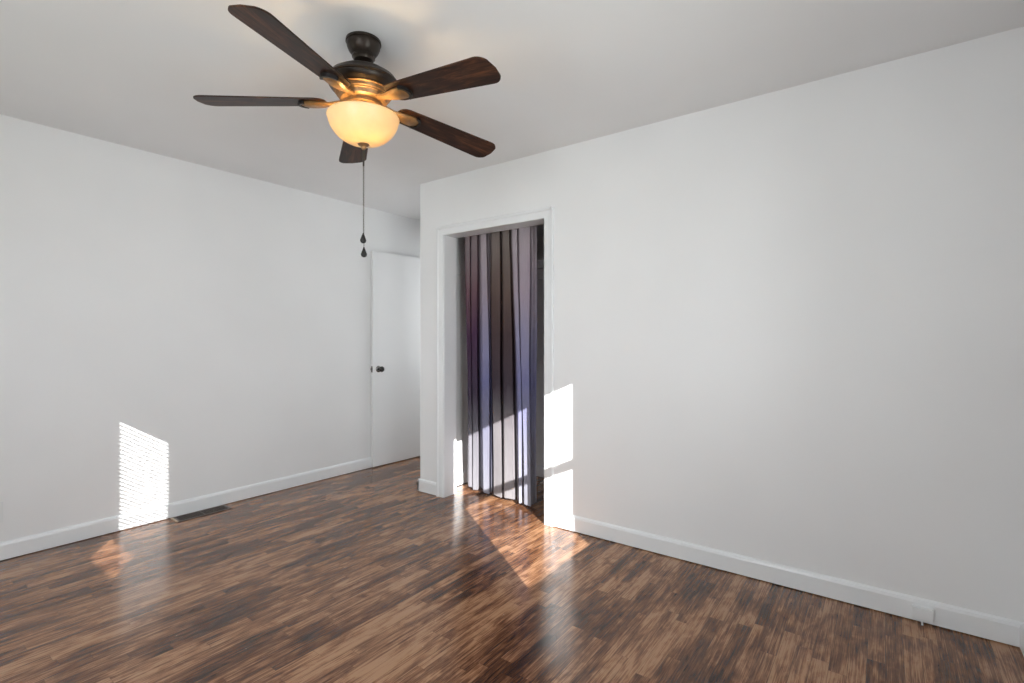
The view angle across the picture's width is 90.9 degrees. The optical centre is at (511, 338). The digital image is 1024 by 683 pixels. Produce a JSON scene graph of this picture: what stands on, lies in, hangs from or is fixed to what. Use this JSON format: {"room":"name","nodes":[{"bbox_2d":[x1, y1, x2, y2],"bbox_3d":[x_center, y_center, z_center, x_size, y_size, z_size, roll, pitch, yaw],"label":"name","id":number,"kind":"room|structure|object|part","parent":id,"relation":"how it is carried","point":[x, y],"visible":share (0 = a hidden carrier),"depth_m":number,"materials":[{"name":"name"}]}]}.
{"room":"empty bedroom","nodes":[
{"label":"empty bedroom","id":0,"kind":"room"},
{"bbox_2d":[0,114,419,556],"bbox_3d":[-1.937,-0.004,4.017,0.120,2.440,5.850,0,0,37],"label":"wall","id":1,"kind":"structure","parent":0,"point":[172,330],"depth_m":3.37,"materials":[{"name":"paint"}]},
{"bbox_2d":[0,457,370,560],"bbox_3d":[-2.178,1.163,3.579,0.015,0.095,4.560,0,0,37],"label":"baseboard","id":2,"kind":"structure","parent":1,"relation":"attached to","point":[49,539],"depth_m":3.36,"materials":[{"name":"paint"}]},
{"bbox_2d":[370,251,419,466],"bbox_3d":[-1.052,0.194,4.998,0.101,2.025,0.779,0,0,39],"label":"door","id":3,"kind":"structure","parent":1,"relation":"in","point":[395,279],"depth_m":4.91,"materials":[{"name":"paint"}]},
{"bbox_2d":[456,237,467,473],"bbox_3d":[0.021,-0.004,4.909,0.130,2.440,2.085,0,0,37],"label":"wall","id":4,"kind":"structure","parent":0,"point":[461,336],"depth_m":4.20,"materials":[{"name":"paint"}]},
{"bbox_2d":[0,456,1023,682],"bbox_3d":[-0.151,1.276,2.694,4.626,0.120,5.850,0,0,37],"label":"floor","id":5,"kind":"structure","parent":0,"point":[367,575],"depth_m":2.23,"materials":[{"name":"brown wood"}]},
{"bbox_2d":[170,505,231,522],"bbox_3d":[-2.149,1.212,3.495,0.124,0.007,0.346,0,0,37],"label":"floor vent","id":6,"kind":"object","parent":5,"relation":"in","point":[181,518],"visible":1,"depth_m":3.48,"materials":[{"name":"metal"}]},
{"bbox_2d":[0,0,1023,219],"bbox_3d":[-0.151,-1.284,2.694,4.626,0.120,5.850,0,0,37],"label":"ceiling","id":7,"kind":"structure","parent":0,"point":[129,73],"depth_m":2.22,"materials":[{"name":"paint"}]},
{"bbox_2d":[193,4,500,256],"bbox_3d":[-0.573,-0.779,2.061,1.235,0.890,1.264,0,0,37],"label":"ceiling fan","id":8,"kind":"object","parent":7,"relation":"hanging from","point":[362,118],"visible":1,"depth_m":1.98,"materials":[{"name":"brown wood"}]},
{"bbox_3d":[-1.017,-0.964,2.052,0.512,0.006,0.140,-1,10,-4],"label":"blade","id":9,"kind":"part","parent":8,"relation":"part of","materials":[{"name":"brown wood"}]},
{"bbox_3d":[-0.713,-0.959,1.684,0.140,0.006,0.512,11,5,14],"label":"blade","id":10,"kind":"part","parent":8,"relation":"part of","materials":[{"name":"brown wood"}]},
{"bbox_3d":[-0.760,-0.953,2.454,0.140,0.006,0.512,-11,0,-22],"label":"blade","id":11,"kind":"part","parent":8,"relation":"part of","materials":[{"name":"brown wood"}]},
{"bbox_3d":[-0.612,-0.855,2.077,0.290,0.115,0.290,0,0,37],"label":"lamp shade","id":12,"kind":"part","parent":8,"relation":"part of","materials":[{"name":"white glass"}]},
{"bbox_3d":[-0.271,-0.947,1.860,0.512,0.006,0.140,6,-7,32],"label":"blade","id":13,"kind":"part","parent":8,"relation":"part of","materials":[{"name":"brown wood"}]},
{"bbox_3d":[-0.300,-0.943,2.334,0.512,0.006,0.140,8,-15,-39],"label":"blade","id":14,"kind":"part","parent":8,"relation":"part of","materials":[{"name":"brown wood"}]},
{"bbox_2d":[536,224,543,465],"bbox_3d":[0.496,-0.004,3.811,1.940,2.440,0.885,0,0,37],"label":"wall","id":15,"kind":"structure","parent":0,"point":[540,228],"depth_m":4.42,"materials":[{"name":"paint"}]},
{"bbox_2d":[456,258,543,278],"bbox_3d":[0.426,-0.577,3.809,1.829,0.106,0.769,0,0,37],"label":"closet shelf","id":16,"kind":"object","parent":15,"relation":"attached to","point":[460,269],"visible":0.02,"depth_m":4.18,"materials":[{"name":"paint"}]},
{"bbox_2d":[537,356,543,360],"bbox_3d":[0.639,0.166,4.088,1.800,0.071,0.068,0,0,37],"label":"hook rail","id":17,"kind":"object","parent":15,"relation":"attached to","point":[539,358],"visible":0.02,"depth_m":4.40,"materials":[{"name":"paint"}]},
{"bbox_2d":[420,26,1023,621],"bbox_3d":[0.679,-0.004,3.044,3.408,2.440,0.130,0,0,37],"label":"wall","id":18,"kind":"structure","parent":0,"point":[789,322],"depth_m":2.42,"materials":[{"name":"paint"}]},
{"bbox_2d":[436,206,553,526],"bbox_3d":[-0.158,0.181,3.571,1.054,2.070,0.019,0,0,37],"label":"door frame","id":19,"kind":"structure","parent":18,"relation":"attached to","point":[547,213],"depth_m":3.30,"materials":[{"name":"paint"}]},
{"bbox_2d":[418,465,1022,646],"bbox_3d":[0.950,1.163,3.422,3.423,0.095,1.090,0,0,37],"label":"baseboard","id":20,"kind":"structure","parent":18,"relation":"attached to","point":[991,627],"depth_m":2.43,"materials":[{"name":"paint"}]},
{"bbox_2d":[912,605,933,624],"bbox_3d":[1.745,1.182,2.140,0.072,0.071,0.023,0,0,37],"label":"cable jack","id":21,"kind":"object","parent":20,"relation":"attached to","point":[926,614],"visible":1,"depth_m":2.14,"materials":[{"name":"white plastic"}]},
{"bbox_3d":[-0.042,-0.859,3.707,1.120,0.060,0.078,0,0,37],"label":"curtain rod","id":22,"kind":"object","parent":18,"relation":"attached to","visible":0},
{"bbox_2d":[464,225,536,506],"bbox_3d":[-0.116,0.175,3.844,0.747,2.038,0.106,0,0,41],"label":"curtain","id":23,"kind":"object","parent":22,"relation":"hanging from","point":[501,266],"visible":0.95,"depth_m":3.77,"materials":[{"name":"grey fabric"}]},
{"bbox_3d":[1.644,-0.004,1.383,0.120,2.440,5.820,0,0,37],"label":"wall","id":24,"kind":"structure","parent":0,"visible":0},
{"bbox_2d":[1020,622,1023,655],"bbox_3d":[0.967,1.163,0.581,0.015,0.095,3.485,0,0,37],"label":"baseboard","id":25,"kind":"structure","parent":24,"relation":"attached to","point":[1022,624],"depth_m":1.95,"materials":[{"name":"paint"}]}
]}

